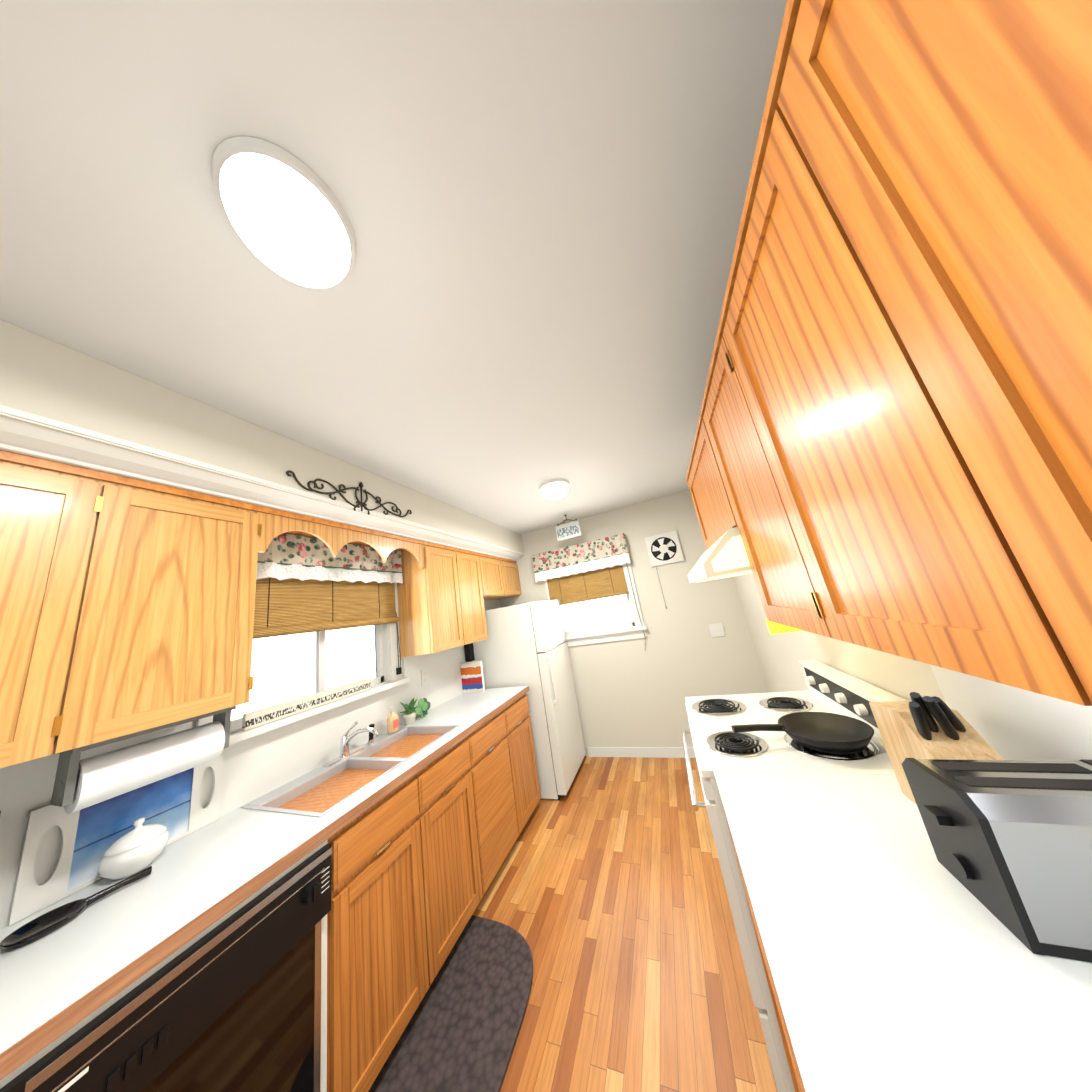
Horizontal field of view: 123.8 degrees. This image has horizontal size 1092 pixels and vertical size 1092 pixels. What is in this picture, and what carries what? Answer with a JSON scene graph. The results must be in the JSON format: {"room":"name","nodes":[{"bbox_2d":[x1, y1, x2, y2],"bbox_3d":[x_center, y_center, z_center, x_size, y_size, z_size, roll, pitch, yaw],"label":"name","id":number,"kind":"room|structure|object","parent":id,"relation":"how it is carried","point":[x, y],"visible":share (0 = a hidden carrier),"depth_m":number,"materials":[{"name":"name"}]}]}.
{"room":"kitchen","nodes":[
{"label":"kitchen","id":0,"kind":"room"},
{"bbox_2d":[0,319,524,555],"bbox_3d":[-1.267,-0.276,1.805,0.438,0.276,4.249,-14,-13,19],"label":"soffit","id":1,"kind":"structure","parent":0,"point":[45,377],"depth_m":1.06,"materials":[{"name":"beige paint"}]},
{"bbox_2d":[0,405,524,560],"bbox_3d":[-1.104,-0.166,1.722,0.149,0.069,4.248,-14,-13,19],"label":"crown molding","id":2,"kind":"structure","parent":1,"relation":"attached to","point":[19,437],"depth_m":1.07,"materials":[{"name":"white wood"}]},
{"bbox_2d":[286,470,411,516],"bbox_3d":[-1.065,-0.284,1.683,0.024,0.197,0.734,-14,-13,19],"label":"wall art","id":3,"kind":"object","parent":1,"relation":"attached to","point":[362,504],"visible":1,"depth_m":1.64,"materials":[{"name":"brown metal"}]},
{"bbox_2d":[192,600,499,733],"bbox_3d":[-1.793,0.688,0.528,0.120,2.520,6.940,-14,-13,19],"label":"wall","id":4,"kind":"structure","parent":0,"point":[491,604],"depth_m":3.42,"materials":[{"name":"beige paint"}]},
{"bbox_2d":[0,450,143,767],"bbox_3d":[-1.603,0.162,0.736,0.322,0.832,0.521,-14,-13,19],"label":"upper cabinet","id":5,"kind":"object","parent":4,"relation":"attached to","point":[68,532],"depth_m":0.83,"materials":[{"name":"brown wood"}]},
{"bbox_2d":[50,706,235,813],"bbox_3d":[-1.351,0.712,1.006,0.140,0.186,0.350,-14,-13,19],"label":"paper towel","id":6,"kind":"object","parent":5,"relation":"hanging from","point":[79,784],"visible":0.98,"depth_m":0.94,"materials":[{"name":"white paper"}]},
{"bbox_2d":[104,481,267,740],"bbox_3d":[-1.466,0.217,1.081,0.322,0.832,0.462,-14,-13,19],"label":"upper cabinet","id":7,"kind":"object","parent":4,"relation":"attached to","point":[127,605],"depth_m":1.06,"materials":[{"name":"brown wood"}]},
{"bbox_2d":[196,583,409,744],"bbox_3d":[-1.365,0.477,1.784,0.216,0.955,1.070,-14,-13,19],"label":"window","id":8,"kind":"structure","parent":4,"relation":"in","point":[283,668],"depth_m":1.75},
{"bbox_2d":[253,577,398,638],"bbox_3d":[-1.326,0.276,1.809,0.048,0.480,0.925,-14,-13,19],"label":"window blind","id":9,"kind":"object","parent":8,"relation":"attached to","point":[290,606],"visible":0.62,"depth_m":1.71,"materials":[{"name":"brown wood"}]},
{"bbox_2d":[256,534,402,583],"bbox_3d":[-1.311,0.098,1.834,0.021,0.260,0.970,-14,-13,19],"label":"floral valance","id":10,"kind":"object","parent":8,"relation":"hanging from","point":[287,556],"visible":0.73,"depth_m":1.75,"materials":[{"name":"fabric"}]},
{"bbox_2d":[242,678,370,730],"bbox_3d":[-1.257,0.846,1.606,0.022,0.071,0.620,-14,-13,19],"label":"sign","id":11,"kind":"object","parent":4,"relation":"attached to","point":[259,717],"depth_m":1.52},
{"bbox_2d":[396,613,401,674],"bbox_3d":[-1.098,0.715,2.162,0.026,0.445,0.030,-14,-13,19],"label":"plug","id":12,"kind":"object","parent":4,"relation":"attached to","point":[398,670],"visible":0.96,"depth_m":2.13,"materials":[{"name":"black plastic"}]},
{"bbox_2d":[421,668,428,685],"bbox_3d":[-0.974,1.052,2.342,0.008,0.115,0.070,-14,-13,19],"label":"electrical outlet","id":13,"kind":"object","parent":4,"relation":"attached to","point":[424,677],"visible":1,"depth_m":2.34,"materials":[{"name":"white plastic"}]},
{"bbox_2d":[392,540,471,657],"bbox_3d":[-0.940,0.428,2.402,0.322,0.832,0.414,-14,-13,19],"label":"upper cabinet","id":14,"kind":"object","parent":4,"relation":"attached to","point":[433,603],"depth_m":2.24,"materials":[{"name":"brown wood"}]},
{"bbox_2d":[460,549,487,642],"bbox_3d":[-0.829,0.473,2.682,0.322,0.832,0.407,-14,-13,19],"label":"upper cabinet","id":15,"kind":"object","parent":4,"relation":"attached to","point":[473,572],"depth_m":2.70,"materials":[{"name":"brown wood"}]},
{"bbox_2d":[464,643,474,661],"bbox_3d":[-0.757,1.037,2.874,0.060,0.185,0.072,-14,-13,19],"label":"speaker","id":16,"kind":"object","parent":15,"relation":"hanging from","point":[469,652],"visible":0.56,"depth_m":2.85},
{"bbox_2d":[480,553,507,599],"bbox_3d":[-0.699,0.346,3.130,0.322,0.435,0.474,-14,-13,19],"label":"upper cabinet","id":17,"kind":"object","parent":4,"relation":"attached to","point":[495,576],"depth_m":3.11,"materials":[{"name":"brown wood"}]},
{"bbox_2d":[492,558,521,599],"bbox_3d":[-0.565,0.400,3.469,0.322,0.435,0.475,-14,-13,19],"label":"upper cabinet","id":18,"kind":"object","parent":4,"relation":"attached to","point":[514,588],"depth_m":3.49,"materials":[{"name":"brown wood"}]},
{"bbox_2d":[0,0,786,533],"bbox_3d":[0.043,-1.057,0.076,4.573,0.060,6.940,-14,-13,19],"label":"ceiling","id":19,"kind":"structure","parent":0,"point":[522,302],"depth_m":0.72,"materials":[{"name":"white paint"}]},
{"bbox_2d":[211,136,355,287],"bbox_3d":[-0.598,-0.723,0.686,0.256,0.113,0.256,-14,-13,19],"label":"ceiling light","id":20,"kind":"object","parent":19,"relation":"attached to","point":[284,211],"visible":1,"depth_m":0.63,"materials":[{"name":"white glass"}]},
{"bbox_2d":[539,479,569,499],"bbox_3d":[0.079,-0.446,2.412,0.256,0.113,0.256,-14,-13,19],"label":"ceiling light","id":21,"kind":"object","parent":19,"relation":"attached to","point":[554,489],"visible":1,"depth_m":2.34,"materials":[{"name":"white glass"}]},
{"bbox_2d":[472,756,777,1091],"bbox_3d":[0.454,1.427,-0.484,4.573,0.060,6.940,-14,-13,19],"label":"floor","id":22,"kind":"structure","parent":0,"point":[605,896],"depth_m":1.34,"materials":[{"name":"brown wood"}]},
{"bbox_2d":[0,840,331,1091],"bbox_3d":[-1.057,1.476,0.760,0.621,0.868,0.597,-14,-13,19],"label":"dishwasher","id":23,"kind":"object","parent":22,"relation":"on","point":[234,999],"visible":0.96,"depth_m":0.76,"materials":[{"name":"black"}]},
{"bbox_2d":[220,761,443,1091],"bbox_3d":[-0.902,1.561,1.266,0.627,0.874,0.464,-14,-13,19],"label":"base cabinet","id":24,"kind":"object","parent":22,"relation":"on","point":[418,825],"depth_m":1.13,"materials":[{"name":"brown wood"}]},
{"bbox_2d":[0,686,527,1079],"bbox_3d":[-1.081,1.077,1.095,0.631,0.038,3.476,-14,-13,19],"label":"countertop","id":25,"kind":"structure","parent":24,"relation":"on","point":[49,984],"depth_m":0.80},
{"bbox_2d":[0,865,151,949],"bbox_3d":[-1.329,1.025,0.836,0.124,0.026,0.229,-14,-13,19],"label":"spoon rest","id":26,"kind":"object","parent":25,"relation":"on","point":[43,925],"visible":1,"depth_m":0.80,"materials":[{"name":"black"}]},
{"bbox_2d":[7,749,223,925],"bbox_3d":[-1.454,0.962,1.040,0.018,0.275,0.420,-14,-13,19],"label":"tray","id":27,"kind":"object","parent":25,"relation":"on","point":[91,835],"visible":0.88,"depth_m":0.96,"materials":[{"name":"white plastic"}]},
{"bbox_2d":[98,817,168,880],"bbox_3d":[-1.380,1.003,0.983,0.139,0.147,0.139,-14,-13,19],"label":"sugar bowl","id":28,"kind":"object","parent":25,"relation":"on","point":[139,847],"visible":1,"depth_m":0.95,"materials":[{"name":"white ceramic"}]},
{"bbox_2d":[236,725,459,816],"bbox_3d":[-0.921,1.219,1.538,0.527,0.178,0.827,-14,-13,19],"label":"sink","id":29,"kind":"object","parent":25,"relation":"in","point":[316,792],"depth_m":1.46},
{"bbox_2d":[324,721,379,764],"bbox_3d":[-1.025,1.075,1.645,0.258,0.178,0.277,-14,-13,19],"label":"faucet","id":30,"kind":"object","parent":25,"relation":"on","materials":[{"name":"silver metal"}]},
{"bbox_2d":[387,706,398,733],"bbox_3d":[-1.020,1.151,1.942,0.061,0.158,0.074,-14,-13,19],"label":"soap dispenser","id":31,"kind":"object","parent":25,"relation":"on","point":[392,722],"visible":1,"depth_m":1.92,"materials":[{"name":"brown plastic"}]},
{"bbox_2d":[400,698,429,724],"bbox_3d":[-0.936,1.183,2.148,0.104,0.166,0.260,-14,-13,19],"label":"plant","id":32,"kind":"object","parent":25,"relation":"on","point":[422,708],"visible":0.96,"depth_m":2.08,"materials":[{"name":"green plant"}]},
{"bbox_2d":[460,661,484,692],"bbox_3d":[-0.682,1.216,2.705,0.223,0.262,0.032,-14,-13,19],"label":"cookbook","id":33,"kind":"object","parent":25,"relation":"on","point":[472,676],"visible":1,"depth_m":2.69,"materials":[{"name":"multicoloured paper"}]},
{"bbox_2d":[368,915,532,1091],"bbox_3d":[-0.329,1.885,1.142,0.460,0.014,0.770,-14,-13,19],"label":"floor mat","id":34,"kind":"object","parent":22,"relation":"on","point":[461,1031],"visible":0.98,"depth_m":1.16,"materials":[{"name":"rubber"}]},
{"bbox_2d":[432,733,487,961],"bbox_3d":[-0.776,1.612,1.584,0.627,0.874,0.463,-14,-13,19],"label":"base cabinet","id":35,"kind":"object","parent":22,"relation":"on","point":[459,839],"depth_m":1.56,"materials":[{"name":"brown wood"}]},
{"bbox_2d":[472,701,524,886],"bbox_3d":[-0.611,1.678,2.000,0.627,0.874,0.557,-14,-13,19],"label":"base cabinet","id":36,"kind":"object","parent":22,"relation":"on","point":[494,740],"depth_m":1.93,"materials":[{"name":"brown wood"}]},
{"bbox_2d":[512,689,540,824],"bbox_3d":[-0.455,1.741,2.392,0.627,0.874,0.412,-14,-13,19],"label":"base cabinet","id":37,"kind":"object","parent":22,"relation":"on","point":[521,720],"depth_m":2.34,"materials":[{"name":"brown wood"}]},
{"bbox_2d":[470,600,585,799],"bbox_3d":[-0.187,1.439,2.992,0.842,1.630,0.675,-14,-13,19],"label":"refrigerator","id":38,"kind":"object","parent":22,"relation":"on","point":[524,644],"visible":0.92,"depth_m":2.72,"materials":[{"name":"white metal"}]},
{"bbox_2d":[681,660,907,1091],"bbox_3d":[1.011,1.127,1.173,0.727,1.060,0.764,-14,-13,19],"label":"stove","id":39,"kind":"object","parent":22,"relation":"on","point":[826,723],"visible":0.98,"depth_m":1.04,"materials":[{"name":"white metal"}]},
{"bbox_2d":[713,665,1091,1091],"bbox_3d":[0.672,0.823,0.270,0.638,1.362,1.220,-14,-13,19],"label":"countertop","id":40,"kind":"structure","parent":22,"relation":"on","point":[896,955],"depth_m":0.48,"materials":[{"name":"white laminate"}]},
{"bbox_2d":[869,692,1003,804],"bbox_3d":[0.915,0.477,0.685,0.117,0.301,0.213,-14,-13,19],"label":"knife block","id":41,"kind":"object","parent":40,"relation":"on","point":[917,726],"visible":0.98,"depth_m":0.65,"materials":[{"name":"brown wood"}]},
{"bbox_2d":[902,758,1091,961],"bbox_3d":[0.841,0.492,0.457,0.288,0.197,0.237,-14,-13,19],"label":"toaster","id":42,"kind":"object","parent":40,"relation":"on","point":[1011,841],"visible":1,"depth_m":0.46,"materials":[{"name":"silver metal"}]},
{"bbox_2d":[499,489,767,755],"bbox_3d":[0.745,0.870,3.200,2.696,2.520,0.120,-14,-13,19],"label":"wall","id":43,"kind":"structure","parent":0,"point":[633,692],"depth_m":2.98,"materials":[{"name":"beige paint"}]},
{"bbox_2d":[556,515,580,540],"bbox_3d":[0.237,-0.214,3.205,0.268,0.268,0.024,-14,-13,19],"label":"sign plaque","id":44,"kind":"object","parent":43,"relation":"hanging from","point":[568,530],"visible":1,"depth_m":3.19,"materials":[{"name":"grey metal"}]},
{"bbox_2d":[545,563,646,646],"bbox_3d":[0.513,0.568,3.323,1.050,1.020,0.192,-14,-13,19],"label":"window","id":45,"kind":"structure","parent":43,"relation":"in","point":[634,628],"depth_m":3.27,"materials":[{"name":"white glass"}]},
{"bbox_2d":[532,533,629,581],"bbox_3d":[0.375,0.154,3.344,1.110,0.336,0.090,-14,-13,19],"label":"floral valance","id":46,"kind":"object","parent":45,"relation":"hanging from","point":[603,553],"visible":1,"depth_m":3.29,"materials":[{"name":"fabric"}]},
{"bbox_2d":[547,563,644,634],"bbox_3d":[0.514,0.666,3.232,0.967,1.040,0.036,-14,-13,19],"label":"window blind","id":47,"kind":"object","parent":45,"relation":"attached to","point":[593,585],"visible":0.73,"depth_m":3.28,"materials":[{"name":"brown wood"}]},
{"bbox_2d":[588,747,695,757],"bbox_3d":[1.241,1.952,2.756,1.742,0.085,0.013,-14,-13,19],"label":"baseboard","id":48,"kind":"structure","parent":43,"relation":"attached to","point":[663,752],"depth_m":2.85,"materials":[{"name":"white wood"}]},
{"bbox_2d":[645,531,683,608],"bbox_3d":[1.270,0.245,3.011,0.320,0.765,0.022,-14,-13,19],"label":"exhaust fan","id":49,"kind":"object","parent":43,"relation":"attached to","point":[663,548],"visible":1,"depth_m":3.05,"materials":[{"name":"white plastic"}]},
{"bbox_2d":[709,623,725,636],"bbox_3d":[1.633,0.805,2.783,0.118,0.118,0.013,-14,-13,19],"label":"switch plate","id":50,"kind":"object","parent":43,"relation":"attached to","point":[716,630],"visible":1,"depth_m":2.78,"materials":[{"name":"white plastic"}]},
{"bbox_2d":[733,573,945,702],"bbox_3d":[1.323,0.337,1.260,0.120,2.520,3.180,-14,-13,19],"label":"wall","id":51,"kind":"structure","parent":0,"point":[780,656],"depth_m":1.51,"materials":[{"name":"beige paint"}]},
{"bbox_2d":[686,428,725,548],"bbox_3d":[0.972,-0.295,1.435,0.348,0.484,0.760,-14,-13,19],"label":"upper cabinet","id":52,"kind":"object","parent":51,"relation":"attached to","point":[708,510],"depth_m":1.51,"materials":[{"name":"brown wood"}]},
{"bbox_2d":[697,356,805,632],"bbox_3d":[0.784,-0.211,0.855,0.348,0.837,0.539,-14,-13,19],"label":"upper cabinet","id":53,"kind":"object","parent":51,"relation":"attached to","point":[729,467],"depth_m":0.97,"materials":[{"name":"brown wood"}]},
{"bbox_2d":[688,527,751,582],"bbox_3d":[0.960,0.041,1.387,0.490,0.169,0.747,-14,-13,19],"label":"range hood","id":54,"kind":"object","parent":53,"relation":"attached to","point":[724,555],"visible":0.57,"depth_m":1.10,"materials":[{"name":"beige metal"}]},
{"bbox_2d":[712,178,977,676],"bbox_3d":[0.632,-0.272,0.471,0.348,0.837,0.528,-14,-13,19],"label":"upper cabinet","id":55,"kind":"object","parent":51,"relation":"attached to","point":[855,570],"depth_m":0.54,"materials":[{"name":"brown wood"}]},
{"bbox_2d":[750,0,1091,705],"bbox_3d":[0.491,-0.329,0.118,0.348,0.837,0.471,-14,-13,19],"label":"upper cabinet","id":56,"kind":"object","parent":51,"relation":"attached to","point":[892,448],"depth_m":0.27,"materials":[{"name":"brown wood"}]}
]}

